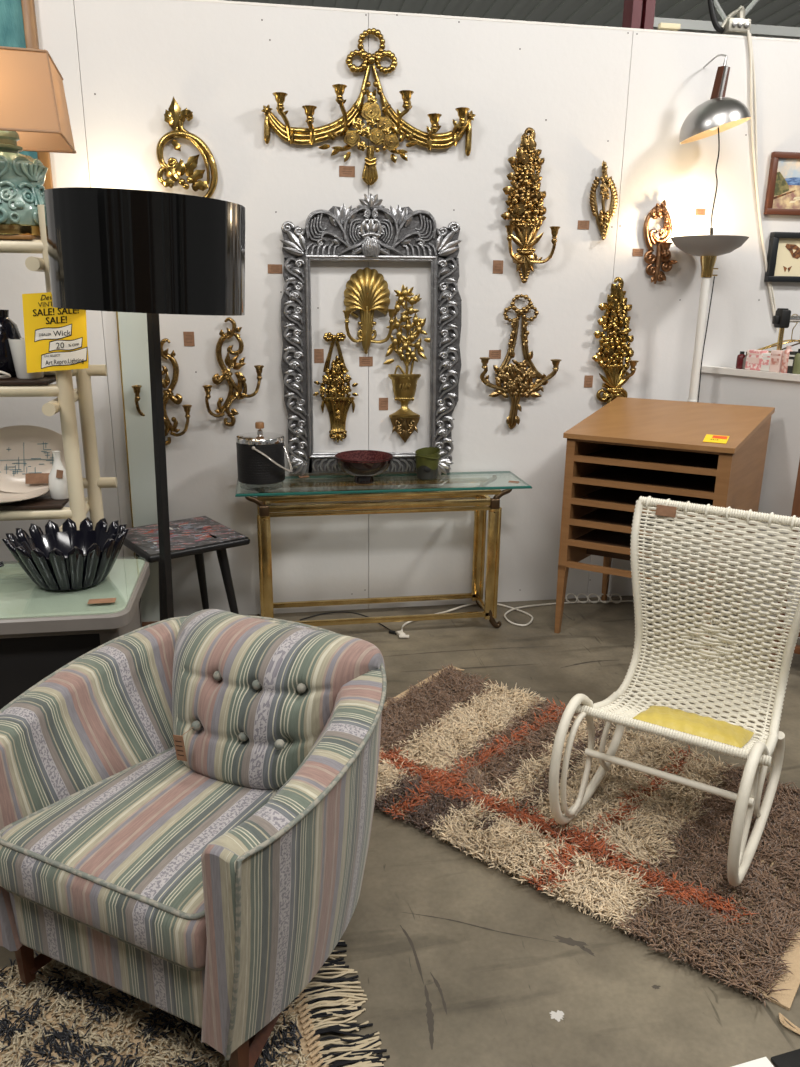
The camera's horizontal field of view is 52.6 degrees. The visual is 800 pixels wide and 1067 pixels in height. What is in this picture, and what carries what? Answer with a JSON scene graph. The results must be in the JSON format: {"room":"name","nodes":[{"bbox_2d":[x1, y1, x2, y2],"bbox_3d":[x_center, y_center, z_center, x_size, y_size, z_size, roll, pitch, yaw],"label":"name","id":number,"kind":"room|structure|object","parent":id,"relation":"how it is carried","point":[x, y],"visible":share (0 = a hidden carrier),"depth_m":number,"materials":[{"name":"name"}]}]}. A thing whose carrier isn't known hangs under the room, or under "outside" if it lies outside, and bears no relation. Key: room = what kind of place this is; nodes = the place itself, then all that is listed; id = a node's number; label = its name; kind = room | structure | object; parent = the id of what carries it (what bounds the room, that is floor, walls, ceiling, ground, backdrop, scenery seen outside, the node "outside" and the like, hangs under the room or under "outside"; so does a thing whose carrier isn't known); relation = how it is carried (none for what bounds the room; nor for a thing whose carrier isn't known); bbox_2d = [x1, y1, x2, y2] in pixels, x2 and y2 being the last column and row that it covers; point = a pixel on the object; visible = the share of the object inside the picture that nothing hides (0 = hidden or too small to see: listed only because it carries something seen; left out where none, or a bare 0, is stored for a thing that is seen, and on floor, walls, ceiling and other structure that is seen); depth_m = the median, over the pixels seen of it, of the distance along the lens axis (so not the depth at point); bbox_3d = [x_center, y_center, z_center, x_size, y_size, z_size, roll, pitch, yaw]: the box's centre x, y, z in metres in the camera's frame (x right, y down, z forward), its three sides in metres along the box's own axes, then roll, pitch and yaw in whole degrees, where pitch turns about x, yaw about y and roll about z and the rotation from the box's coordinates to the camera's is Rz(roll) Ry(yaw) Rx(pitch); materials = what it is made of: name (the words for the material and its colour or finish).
{"room":"secondhand furniture store","nodes":[
{"label":"secondhand furniture store","id":0,"kind":"room"},
{"bbox_2d":[0,0,799,616],"bbox_3d":[0.435,-0.961,4.025,8.600,2.773,0.072,-2,17,-9],"label":"wall","id":1,"kind":"structure","parent":0,"point":[623,99],"depth_m":3.84,"materials":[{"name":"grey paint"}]},
{"bbox_2d":[0,0,52,189],"bbox_3d":[-1.825,-1.797,3.329,0.678,1.080,0.036,-2,17,-9],"label":"framed picture","id":2,"kind":"object","parent":1,"relation":"attached to","point":[18,25],"visible":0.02,"depth_m":3.30,"materials":[{"name":"orange wood"}]},
{"bbox_2d":[0,0,37,158],"bbox_3d":[-1.826,-1.800,3.339,0.600,0.970,0.012,-2,17,-9],"label":"painting","id":3,"kind":"object","parent":2,"relation":"attached to","point":[12,34],"depth_m":3.30,"materials":[{"name":"teal fabric"}]},
{"bbox_2d":[131,338,191,445],"bbox_3d":[-1.102,-0.649,3.753,0.267,0.499,0.099,-2,17,-9],"label":"sconce","id":4,"kind":"object","parent":1,"relation":"attached to","point":[177,399],"visible":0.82,"depth_m":3.77,"materials":[{"name":"gold metal"}]},
{"bbox_2d":[156,96,217,197],"bbox_3d":[-0.929,-1.657,3.513,0.261,0.434,0.041,-2,17,-9],"label":"sconce","id":5,"kind":"object","parent":1,"relation":"attached to","point":[173,116],"visible":1,"depth_m":3.51,"materials":[{"name":"gold metal"}]},
{"bbox_2d":[183,332,194,345],"bbox_3d":[-0.981,-0.904,3.759,0.048,0.066,0.002,-2,17,-9],"label":"price tag","id":6,"kind":"object","parent":1,"relation":"attached to","point":[188,336],"visible":1,"depth_m":3.76,"materials":[{"name":"brown paper"}]},
{"bbox_2d":[202,317,263,426],"bbox_3d":[-0.779,-0.747,3.780,0.287,0.509,0.099,-2,17,-9],"label":"sconce","id":7,"kind":"object","parent":1,"relation":"attached to","point":[217,379],"visible":1,"depth_m":3.79,"materials":[{"name":"gold metal"}]},
{"bbox_2d":[268,264,281,273],"bbox_3d":[-0.577,-1.222,3.735,0.066,0.041,0.002,-2,17,-9],"label":"price tag","id":8,"kind":"object","parent":1,"relation":"attached to","point":[272,268],"visible":1,"depth_m":3.73,"materials":[{"name":"brown paper"}]},
{"bbox_2d":[314,349,323,362],"bbox_3d":[-0.388,-0.851,3.877,0.046,0.066,0.002,-2,17,-9],"label":"price tag","id":9,"kind":"object","parent":1,"relation":"attached to","point":[318,353],"visible":1,"depth_m":3.88,"materials":[{"name":"brown paper"}]},
{"bbox_2d":[313,332,357,441],"bbox_3d":[-0.310,-0.699,3.903,0.226,0.531,0.060,-2,17,-9],"label":"plaque","id":10,"kind":"object","parent":1,"relation":"attached to","point":[337,404],"visible":1,"depth_m":3.90,"materials":[{"name":"gold metal"}]},
{"bbox_2d":[321,397,354,441],"bbox_3d":[-0.300,-0.553,3.946,0.169,0.228,0.052,-2,17,-9],"label":"basket","id":11,"kind":"object","parent":10,"relation":"on","point":[337,407],"depth_m":3.94,"materials":[{"name":"gold metal"}]},
{"bbox_2d":[339,166,354,176],"bbox_3d":[-0.240,-1.642,3.668,0.071,0.046,0.002,-2,17,-9],"label":"price tag","id":12,"kind":"object","parent":1,"relation":"attached to","point":[344,171],"visible":1,"depth_m":3.67,"materials":[{"name":"brown paper"}]},
{"bbox_2d":[359,357,372,365],"bbox_3d":[-0.165,-0.834,3.921,0.066,0.046,0.002,-2,17,-9],"label":"price tag","id":13,"kind":"object","parent":1,"relation":"attached to","point":[363,361],"visible":1,"depth_m":3.92,"materials":[{"name":"brown paper"}]},
{"bbox_2d":[261,28,475,184],"bbox_3d":[-0.124,-1.877,3.555,0.962,0.634,0.113,-2,17,-9],"label":"sconce","id":14,"kind":"object","parent":1,"relation":"attached to","point":[370,111],"visible":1,"depth_m":3.58,"materials":[{"name":"gold metal"}]},
{"bbox_2d":[343,267,395,353],"bbox_3d":[-0.147,-1.044,3.801,0.253,0.396,0.096,-2,17,-9],"label":"sconce","id":15,"kind":"object","parent":1,"relation":"attached to","point":[366,291],"visible":1,"depth_m":3.79,"materials":[{"name":"gold metal"}]},
{"bbox_2d":[379,398,387,409],"bbox_3d":[-0.081,-0.639,3.993,0.046,0.061,0.002,-2,17,-9],"label":"price tag","id":16,"kind":"object","parent":1,"relation":"attached to","point":[383,402],"visible":1,"depth_m":3.99,"materials":[{"name":"brown paper"}]},
{"bbox_2d":[383,285,429,441],"bbox_3d":[0.045,-0.812,3.928,0.261,0.763,0.063,-2,17,-9],"label":"plaque","id":17,"kind":"object","parent":1,"relation":"attached to","point":[404,421],"visible":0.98,"depth_m":3.91,"materials":[{"name":"gold metal"}]},
{"bbox_2d":[179,0,799,41],"bbox_3d":[0.452,-2.290,3.621,8.600,0.012,0.043,-2,17,-9],"label":"trim","id":18,"kind":"structure","parent":1,"relation":"attached to","point":[209,1],"depth_m":3.59,"materials":[{"name":"white paint"}]},
{"bbox_2d":[658,23,680,30],"bbox_3d":[1.248,-2.350,3.749,0.100,0.022,0.030,-2,17,-9],"label":"scrap","id":19,"kind":"object","parent":18,"relation":"on","point":[662,26],"visible":1,"depth_m":3.74,"materials":[{"name":"beige"}]},
{"bbox_2d":[721,5,750,35],"bbox_3d":[1.563,-2.401,3.772,0.134,0.117,0.079,-2,17,-9],"label":"junction box","id":20,"kind":"object","parent":18,"relation":"on","point":[739,25],"visible":0.97,"depth_m":3.76,"materials":[{"name":"beige plastic"}]},
{"bbox_2d":[708,0,724,33],"bbox_3d":[1.467,-2.447,3.757,0.110,0.216,0.025,-2,17,-9],"label":"conduit","id":21,"kind":"object","parent":20,"relation":"attached to","point":[716,25],"visible":1,"depth_m":3.76,"materials":[{"name":"black rubber"}]},
{"bbox_2d":[747,30,777,329],"bbox_3d":[1.793,-1.704,3.990,0.372,1.359,0.013,-2,17,-9],"label":"hanging cable","id":22,"kind":"object","parent":20,"relation":"hanging from","point":[751,56],"visible":0.91,"depth_m":3.92,"materials":[{"name":"beige plastic"}]},
{"bbox_2d":[489,350,500,358],"bbox_3d":[0.472,-0.889,4.014,0.061,0.043,0.002,-2,17,-9],"label":"price tag","id":23,"kind":"object","parent":1,"relation":"attached to","point":[493,354],"visible":0.9,"depth_m":4.01,"materials":[{"name":"brown paper"}]},
{"bbox_2d":[493,260,502,273],"bbox_3d":[0.472,-1.285,3.897,0.051,0.061,0.002,-2,17,-9],"label":"price tag","id":24,"kind":"object","parent":1,"relation":"attached to","point":[497,264],"visible":1,"depth_m":3.90,"materials":[{"name":"brown paper"}]},
{"bbox_2d":[480,294,561,428],"bbox_3d":[0.588,-0.838,3.992,0.419,0.661,0.106,-2,17,-9],"label":"sconce","id":25,"kind":"object","parent":1,"relation":"attached to","point":[516,380],"visible":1,"depth_m":4.01,"materials":[{"name":"gold metal"}]},
{"bbox_2d":[501,127,559,282],"bbox_3d":[0.612,-1.531,3.790,0.283,0.685,0.108,-2,17,-9],"label":"sconce","id":26,"kind":"object","parent":1,"relation":"attached to","point":[524,197],"visible":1,"depth_m":3.79,"materials":[{"name":"gold metal"}]},
{"bbox_2d":[508,222,543,282],"bbox_3d":[0.598,-1.344,3.868,0.186,0.282,0.042,-2,17,-9],"label":"ornament","id":27,"kind":"object","parent":26,"relation":"on","point":[525,232],"depth_m":3.85,"materials":[{"name":"gold metal"}]},
{"bbox_2d":[577,220,589,229],"bbox_3d":[0.887,-1.491,3.907,0.059,0.041,0.002,-2,17,-9],"label":"price tag","id":28,"kind":"object","parent":1,"relation":"attached to","point":[582,224],"visible":1,"depth_m":3.91,"materials":[{"name":"brown paper"}]},
{"bbox_2d":[584,375,592,387],"bbox_3d":[0.964,-0.777,4.132,0.046,0.061,0.002,-2,17,-9],"label":"price tag","id":29,"kind":"object","parent":1,"relation":"attached to","point":[588,380],"visible":1,"depth_m":4.13,"materials":[{"name":"brown paper"}]},
{"bbox_2d":[589,160,617,239],"bbox_3d":[0.974,-1.590,3.862,0.145,0.356,0.056,-2,17,-9],"label":"plaque","id":30,"kind":"object","parent":1,"relation":"attached to","point":[603,218],"visible":1,"depth_m":3.86,"materials":[{"name":"gold metal"}]},
{"bbox_2d":[592,277,638,403],"bbox_3d":[1.079,-0.918,4.055,0.231,0.704,0.102,-2,17,-9],"label":"sconce","id":31,"kind":"object","parent":1,"relation":"attached to","point":[612,348],"visible":0.94,"depth_m":4.05,"materials":[{"name":"gold metal"}]},
{"bbox_2d":[599,364,629,403],"bbox_3d":[1.093,-0.723,4.138,0.190,0.285,0.042,-2,17,-9],"label":"basket","id":32,"kind":"object","parent":31,"relation":"on","point":[615,375],"depth_m":4.11,"materials":[{"name":"gold metal"}]},
{"bbox_2d":[632,249,643,255],"bbox_3d":[1.174,-1.386,3.988,0.056,0.036,0.002,-2,17,-9],"label":"price tag","id":33,"kind":"object","parent":1,"relation":"attached to","point":[636,252],"visible":1,"depth_m":3.99,"materials":[{"name":"brown paper"}]},
{"bbox_2d":[643,200,676,283],"bbox_3d":[1.287,-1.422,3.948,0.192,0.391,0.090,-2,17,-9],"label":"sconce","id":34,"kind":"object","parent":1,"relation":"attached to","point":[663,254],"visible":1,"depth_m":3.96,"materials":[{"name":"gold metal"}]},
{"bbox_2d":[695,209,705,214],"bbox_3d":[1.480,-1.584,3.982,0.051,0.031,0.002,-2,17,-9],"label":"price tag","id":35,"kind":"object","parent":1,"relation":"attached to","point":[698,211],"visible":1,"depth_m":3.98,"materials":[{"name":"brown paper"}]},
{"bbox_2d":[679,54,750,234],"bbox_3d":[1.435,-1.772,3.710,0.303,0.793,0.308,12,20,33],"label":"hanging lamp","id":36,"kind":"object","parent":1,"relation":"attached to","point":[716,115],"visible":1,"depth_m":3.60,"materials":[{"name":"silver metal"}]},
{"bbox_2d":[764,151,799,215],"bbox_3d":[2.042,-1.733,4.020,0.455,0.286,0.028,-2,17,-9],"label":"framed picture","id":37,"kind":"object","parent":1,"relation":"attached to","point":[783,186],"visible":1,"depth_m":4.00,"materials":[{"name":"brown"}]},
{"bbox_2d":[772,158,799,208],"bbox_3d":[2.041,-1.736,4.027,0.399,0.230,0.011,-2,17,-9],"label":"painting","id":38,"kind":"object","parent":37,"relation":"attached to","point":[786,171],"depth_m":4.00,"materials":[{"name":"paint"}]},
{"bbox_2d":[764,232,799,281],"bbox_3d":[2.069,-1.404,4.118,0.415,0.238,0.036,-2,17,-9],"label":"framed picture","id":39,"kind":"object","parent":1,"relation":"attached to","point":[783,256],"visible":1,"depth_m":4.10,"materials":[{"name":"black wood"}]},
{"bbox_2d":[0,593,799,1066],"bbox_3d":[0.490,0.710,3.436,16.000,0.100,14.000,-2,17,-9],"label":"floor","id":40,"kind":"structure","parent":0,"point":[457,961],"depth_m":2.07,"materials":[{"name":"concrete"}]},
{"bbox_2d":[0,205,116,531],"bbox_3d":[-1.730,-0.178,2.898,1.313,1.860,0.455,-2,17,-9],"label":"shelf unit","id":41,"kind":"object","parent":40,"relation":"on","point":[42,507],"visible":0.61,"depth_m":2.82,"materials":[{"name":"beige wood"}]},
{"bbox_2d":[0,371,10,377],"bbox_3d":[-1.354,-0.535,2.713,0.086,0.032,0.032,0,16,-2],"label":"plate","id":42,"kind":"object","parent":41,"relation":"on","point":[5,375],"visible":1,"depth_m":2.72,"materials":[{"name":"beige"}]},
{"bbox_2d":[0,310,21,377],"bbox_3d":[-1.387,-0.656,2.792,0.156,0.225,0.156,-2,17,-9],"label":"vase","id":43,"kind":"object","parent":41,"relation":"on","point":[9,329],"visible":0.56,"depth_m":2.75,"materials":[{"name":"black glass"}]},
{"bbox_2d":[0,487,48,503],"bbox_3d":[-1.407,-0.133,2.880,0.292,0.030,0.292,-2,17,-9],"label":"plate","id":44,"kind":"object","parent":41,"relation":"on","point":[5,497],"visible":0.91,"depth_m":2.90,"materials":[{"name":"beige ceramic"}]},
{"bbox_2d":[8,338,43,378],"bbox_3d":[-1.276,-0.601,2.775,0.112,0.132,0.112,-2,17,-9],"label":"planter","id":45,"kind":"object","parent":41,"relation":"on","point":[17,346],"visible":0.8,"depth_m":2.73,"materials":[{"name":"white ceramic"}]},
{"bbox_2d":[0,425,65,492],"bbox_3d":[-1.379,-0.273,2.954,0.380,0.234,0.103,-2,17,-9],"label":"plate","id":46,"kind":"object","parent":41,"relation":"on","point":[24,449],"visible":0.88,"depth_m":2.97,"materials":[{"name":"beige ceramic"}]},
{"bbox_2d":[25,473,49,483],"bbox_3d":[-1.319,-0.200,2.943,0.085,0.036,0.016,-2,17,-9],"label":"price tag","id":47,"kind":"object","parent":46,"relation":"attached to","point":[30,478],"visible":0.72,"depth_m":2.94,"materials":[{"name":"brown paper"}]},
{"bbox_2d":[0,46,76,236],"bbox_3d":[-1.268,-1.257,2.598,0.387,0.570,0.387,-4,17,-14],"label":"table lamp","id":48,"kind":"object","parent":41,"relation":"on","point":[34,116],"visible":0.81,"depth_m":2.54,"materials":[{"name":"fabric"}]},
{"bbox_2d":[22,292,87,372],"bbox_3d":[-1.129,-0.662,2.652,0.208,0.265,0.004,-2,17,-9],"label":"sale sign","id":49,"kind":"object","parent":41,"relation":"hanging from","point":[55,338],"visible":0.92,"depth_m":2.66,"materials":[{"name":"yellow paper"}]},
{"bbox_2d":[44,370,72,375],"bbox_3d":[-1.235,-0.601,2.898,0.100,0.062,0.100,-2,17,-9],"label":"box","id":50,"kind":"object","parent":41,"relation":"on","point":[48,373],"visible":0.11,"depth_m":2.86,"materials":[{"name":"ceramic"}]},
{"bbox_2d":[49,451,68,499],"bbox_3d":[-1.227,-0.211,2.909,0.076,0.170,0.077,-2,17,-9],"label":"bottle","id":51,"kind":"object","parent":41,"relation":"on","point":[58,487],"visible":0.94,"depth_m":2.89,"materials":[{"name":"white ceramic"}]},
{"bbox_2d":[0,559,149,709],"bbox_3d":[-1.520,0.527,2.486,1.445,0.745,0.510,-2,17,-9],"label":"desk","id":52,"kind":"object","parent":40,"relation":"on","point":[42,631],"visible":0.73,"depth_m":2.33,"materials":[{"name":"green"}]},
{"bbox_2d":[2,517,128,590],"bbox_3d":[-1.009,0.069,2.469,0.357,0.150,0.356,-2,17,-9],"label":"ribbed bowl","id":53,"kind":"object","parent":52,"relation":"on","point":[70,558],"visible":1,"depth_m":2.41,"materials":[{"name":"black glass"}]},
{"bbox_2d":[87,598,115,603],"bbox_3d":[-0.855,0.193,2.319,0.076,0.002,0.037,-2,17,-9],"label":"price tag","id":54,"kind":"object","parent":52,"relation":"on","point":[105,600],"visible":1,"depth_m":2.32,"materials":[{"name":"brown paper"}]},
{"bbox_2d":[116,312,159,626],"bbox_3d":[-1.208,-0.346,3.805,0.180,1.680,0.155,-2,17,-9],"label":"leaning mirror","id":55,"kind":"object","parent":40,"relation":"on","point":[132,332],"visible":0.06,"depth_m":3.79,"materials":[{"name":"white mirror"}]},
{"bbox_2d":[43,187,245,619],"bbox_3d":[-0.764,-0.102,2.662,0.580,1.867,0.571,-2,17,-9],"label":"floor lamp","id":56,"kind":"object","parent":40,"relation":"on","point":[153,253],"visible":0.97,"depth_m":2.22,"materials":[{"name":"black paint"}]},
{"bbox_2d":[123,516,249,620],"bbox_3d":[-1.000,0.265,3.740,0.470,0.555,0.470,-12,20,-36],"label":"side table","id":57,"kind":"object","parent":40,"relation":"on","point":[196,536],"visible":0.63,"depth_m":3.64,"materials":[{"name":"black paint"}]},
{"bbox_2d":[0,940,389,1066],"bbox_3d":[-0.687,1.235,1.382,1.515,0.026,1.405,-5,17,-19],"label":"rug","id":58,"kind":"object","parent":40,"relation":"on","point":[65,1016],"visible":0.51,"depth_m":1.81,"materials":[{"name":"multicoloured carpet"}]},
{"bbox_2d":[0,609,386,1066],"bbox_3d":[-0.461,0.644,1.975,0.867,0.773,0.816,8,18,24],"label":"armchair","id":59,"kind":"object","parent":58,"relation":"on","point":[209,889],"visible":0.98,"depth_m":1.78,"materials":[{"name":"fabric"}]},
{"bbox_2d":[0,748,273,968],"bbox_3d":[-0.523,0.678,1.849,0.571,0.147,0.526,8,18,24],"label":"seat cushion","id":60,"kind":"object","parent":59,"relation":"on","point":[113,843],"depth_m":1.70,"materials":[{"name":"fabric"}]},
{"bbox_2d":[173,727,192,760],"bbox_3d":[-0.508,0.504,1.917,0.050,0.072,0.031,-9,19,-29],"label":"price tag","id":61,"kind":"object","parent":59,"relation":"attached to","point":[178,740],"visible":1,"depth_m":1.91,"materials":[{"name":"brown paper"}]},
{"bbox_2d":[172,609,384,789],"bbox_3d":[-0.356,0.406,2.035,0.580,0.348,0.379,8,18,24],"label":"backrest","id":62,"kind":"object","parent":59,"relation":"on","point":[258,695],"depth_m":1.90,"materials":[{"name":"fabric"}]},
{"bbox_2d":[300,611,395,634],"bbox_3d":[-0.244,0.437,4.091,0.520,0.035,0.135,6,17,17],"label":"lamp cord","id":63,"kind":"object","parent":40,"relation":"on","point":[390,631],"visible":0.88,"depth_m":4.14,"materials":[{"name":"white plastic"}]},
{"bbox_2d":[235,471,531,627],"bbox_3d":[-0.087,0.102,4.000,1.385,0.734,0.353,-2,17,-9],"label":"console table","id":64,"kind":"object","parent":40,"relation":"on","point":[482,502],"visible":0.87,"depth_m":3.90,"materials":[{"name":"gold glass"}]},
{"bbox_2d":[236,422,292,486],"bbox_3d":[-0.624,-0.362,3.722,0.254,0.299,0.245,-2,17,-9],"label":"ice bucket","id":65,"kind":"object","parent":64,"relation":"on","point":[260,454],"visible":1,"depth_m":3.65,"materials":[{"name":"black leather"}]},
{"bbox_2d":[335,450,392,483],"bbox_3d":[-0.172,-0.309,3.860,0.276,0.130,0.276,-2,17,-9],"label":"footed bowl","id":66,"kind":"object","parent":64,"relation":"on","point":[361,464],"visible":1,"depth_m":3.79,"materials":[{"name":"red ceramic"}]},
{"bbox_2d":[280,194,461,477],"bbox_3d":[-0.128,-0.906,3.862,0.878,1.330,0.078,-2,17,-9],"label":"frame","id":67,"kind":"object","parent":64,"relation":"on","point":[370,231],"visible":0.91,"depth_m":3.78,"materials":[{"name":"silver metal"}]},
{"bbox_2d":[415,447,440,479],"bbox_3d":[0.135,-0.342,3.960,0.128,0.144,0.125,-2,17,-9],"label":"cup","id":68,"kind":"object","parent":64,"relation":"on","point":[427,458],"visible":1,"depth_m":3.93,"materials":[{"name":"green ceramic"}]},
{"bbox_2d":[396,600,633,637],"bbox_3d":[0.631,0.402,4.249,1.414,0.034,0.350,-4,17,-15],"label":"extension cord","id":69,"kind":"object","parent":40,"relation":"on","point":[401,634],"visible":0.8,"depth_m":4.25,"materials":[{"name":"beige plastic"}]},
{"bbox_2d":[374,663,799,1034],"bbox_3d":[0.579,0.855,2.700,1.784,0.038,1.072,13,21,37],"label":"shag rug","id":70,"kind":"object","parent":40,"relation":"on","point":[465,760],"visible":0.86,"depth_m":2.52,"materials":[{"name":"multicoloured carpet"}]},
{"bbox_2d":[549,496,799,886],"bbox_3d":[0.843,0.444,2.384,0.589,0.953,0.640,11,19,30],"label":"rocking chair","id":71,"kind":"object","parent":70,"relation":"on","point":[617,709],"visible":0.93,"depth_m":2.52,"materials":[{"name":"beige wicker"}]},
{"bbox_2d":[655,505,676,517],"bbox_3d":[0.845,-0.071,2.568,0.062,0.034,0.008,11,19,30],"label":"price tag","id":72,"kind":"object","parent":71,"relation":"attached to","point":[661,510],"visible":1,"depth_m":2.57,"materials":[{"name":"brown paper"}]},
{"bbox_2d":[633,705,753,747],"bbox_3d":[0.884,0.572,2.436,0.320,0.055,0.182,11,19,30],"label":"cushion","id":73,"kind":"object","parent":71,"relation":"on","point":[724,732],"visible":0.99,"depth_m":2.40,"materials":[{"name":"yellow fabric"}]},
{"bbox_2d":[566,593,621,602],"bbox_3d":[1.055,0.353,4.401,0.309,0.043,0.048,0,16,-2],"label":"coiled cable","id":74,"kind":"object","parent":40,"relation":"on","point":[569,593],"visible":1,"depth_m":4.40,"materials":[{"name":"beige plastic"}]},
{"bbox_2d":[554,397,774,662],"bbox_3d":[1.254,-0.050,3.904,0.834,1.110,0.585,9,19,27],"label":"file cabinet","id":75,"kind":"object","parent":40,"relation":"on","point":[628,449],"visible":0.7,"depth_m":3.78,"materials":[{"name":"brown wood"}]},
{"bbox_2d":[703,434,728,443],"bbox_3d":[1.368,-0.409,3.497,0.095,0.019,0.093,9,19,27],"label":"card","id":76,"kind":"object","parent":75,"relation":"on","point":[708,438],"visible":1,"depth_m":3.49,"materials":[{"name":"yellow paper"}]},
{"bbox_2d":[650,235,748,614],"bbox_3d":[1.447,-0.496,4.074,0.350,1.873,0.350,-2,17,-9],"label":"lamp","id":77,"kind":"object","parent":40,"relation":"on","point":[708,247],"visible":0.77,"depth_m":3.83,"materials":[{"name":"white metal"}]},
{"bbox_2d":[732,1057,773,1066],"bbox_3d":[0.763,1.165,1.718,0.110,0.004,0.090,-4,17,-16],"label":"paper","id":78,"kind":"object","parent":40,"relation":"on","point":[761,1062],"visible":1,"depth_m":1.76,"materials":[{"name":"white paper"}]},
{"bbox_2d":[768,460,799,671],"bbox_3d":[2.012,0.073,3.480,0.635,1.130,0.340,8,18,24],"label":"wooden bookcase","id":79,"kind":"object","parent":40,"relation":"on","point":[796,501],"visible":0.12,"depth_m":3.42,"materials":[{"name":"brown wood"}]},
{"bbox_2d":[771,1049,799,1066],"bbox_3d":[0.874,1.160,1.725,0.100,0.010,0.120,-4,17,-16],"label":"mat","id":80,"kind":"object","parent":40,"relation":"on","point":[792,1058],"visible":1,"depth_m":1.76,"materials":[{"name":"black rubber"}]},
{"bbox_2d":[772,308,799,349],"bbox_3d":[2.187,-0.337,4.124,0.750,1.557,0.136,4,17,10],"label":"clothes rack","id":81,"kind":"object","parent":40,"relation":"on","point":[783,317],"visible":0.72,"depth_m":3.92,"materials":[{"name":"gold metal"}]},
{"bbox_2d":[746,314,799,355],"bbox_3d":[1.920,-0.955,3.958,0.415,0.233,0.014,2,16,3],"label":"clothes hanger","id":82,"kind":"object","parent":81,"relation":"hanging from","point":[793,314],"visible":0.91,"depth_m":3.96,"materials":[{"name":"gold metal"}]},
{"bbox_2d":[761,340,799,352],"bbox_3d":[1.959,-0.948,3.952,0.414,0.244,0.019,4,17,11],"label":"clothes hanger","id":83,"kind":"object","parent":81,"relation":"hanging from","point":[794,340],"visible":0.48,"depth_m":3.98,"materials":[{"name":"gold metal"}]},
{"bbox_2d":[225,0,799,26],"bbox_3d":[0.351,-5.100,3.804,18.260,0.085,16.000,-2,17,-9],"label":"ceiling","id":84,"kind":"structure","parent":0,"point":[609,13],"depth_m":11.08,"materials":[{"name":"grey metal"}]},
{"bbox_2d":[622,0,655,29],"bbox_3d":[1.259,-2.417,4.351,0.150,5.400,0.155,-2,17,-9],"label":"steel column","id":85,"kind":"structure","parent":0,"point":[639,14],"depth_m":4.20,"materials":[{"name":"red metal"}]},
{"bbox_2d":[653,0,799,39],"bbox_3d":[3.492,-3.608,5.528,4.124,0.482,0.090,-2,17,-9],"label":"roof truss","id":86,"kind":"object","parent":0,"point":[698,26],"visible":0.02,"depth_m":5.35,"materials":[{"name":"grey metal"}]},
{"bbox_2d":[676,372,799,637],"bbox_3d":[2.047,-0.069,3.783,0.100,1.232,1.600,-10,19,-32],"label":"wall","id":87,"kind":"structure","parent":0,"point":[782,458],"depth_m":3.95,"materials":[{"name":"white paint"}]},
{"bbox_2d":[700,366,799,381],"bbox_3d":[2.065,-0.676,3.612,0.170,0.030,1.600,-10,19,-32],"label":"trim","id":88,"kind":"structure","parent":87,"relation":"attached to","point":[707,369],"depth_m":3.96,"materials":[{"name":"white paint"}]},
{"bbox_2d":[736,351,745,368],"bbox_3d":[1.708,-0.868,4.046,0.044,0.085,0.043,-2,17,-9],"label":"bottle","id":89,"kind":"object","parent":88,"relation":"on","point":[740,357],"visible":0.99,"depth_m":4.03,"materials":[{"name":"red glass"}]},
{"bbox_2d":[742,352,746,369],"bbox_3d":[1.726,-0.860,4.020,0.038,0.085,0.037,-2,17,-9],"label":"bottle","id":90,"kind":"object","parent":88,"relation":"on","point":[744,359],"visible":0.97,"depth_m":4.01,"materials":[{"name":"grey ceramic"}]},
{"bbox_2d":[745,350,768,370],"bbox_3d":[1.757,-0.855,3.982,0.051,0.095,0.085,-10,19,-32],"label":"box","id":91,"kind":"object","parent":88,"relation":"on","point":[754,357],"visible":0.91,"depth_m":3.96,"materials":[{"name":"pink cardboard"}]},
{"bbox_2d":[760,353,770,370],"bbox_3d":[1.790,-0.835,3.936,0.046,0.085,0.060,-10,19,-32],"label":"box","id":92,"kind":"object","parent":88,"relation":"on","point":[765,363],"visible":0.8,"depth_m":3.92,"materials":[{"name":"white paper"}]},
{"bbox_2d":[769,350,783,371],"bbox_3d":[1.818,-0.830,3.893,0.046,0.100,0.055,-10,19,-32],"label":"box","id":93,"kind":"object","parent":88,"relation":"on","point":[776,355],"visible":0.85,"depth_m":3.88,"materials":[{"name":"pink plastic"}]},
{"bbox_2d":[780,346,792,372],"bbox_3d":[1.842,-0.828,3.847,0.046,0.125,0.045,-2,17,-9],"label":"bottle","id":94,"kind":"object","parent":88,"relation":"on","point":[784,365],"visible":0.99,"depth_m":3.83,"materials":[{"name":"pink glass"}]},
{"bbox_2d":[787,351,797,372],"bbox_3d":[1.861,-0.811,3.831,0.041,0.100,0.036,-10,19,-32],"label":"box","id":95,"kind":"object","parent":88,"relation":"on","point":[792,353],"visible":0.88,"depth_m":3.82,"materials":[{"name":"black cardboard"}]},
{"bbox_2d":[792,349,799,373],"bbox_3d":[1.875,-0.809,3.800,0.044,0.115,0.043,-2,17,-9],"label":"bottle","id":96,"kind":"object","parent":88,"relation":"on","point":[796,367],"visible":1,"depth_m":3.79,"materials":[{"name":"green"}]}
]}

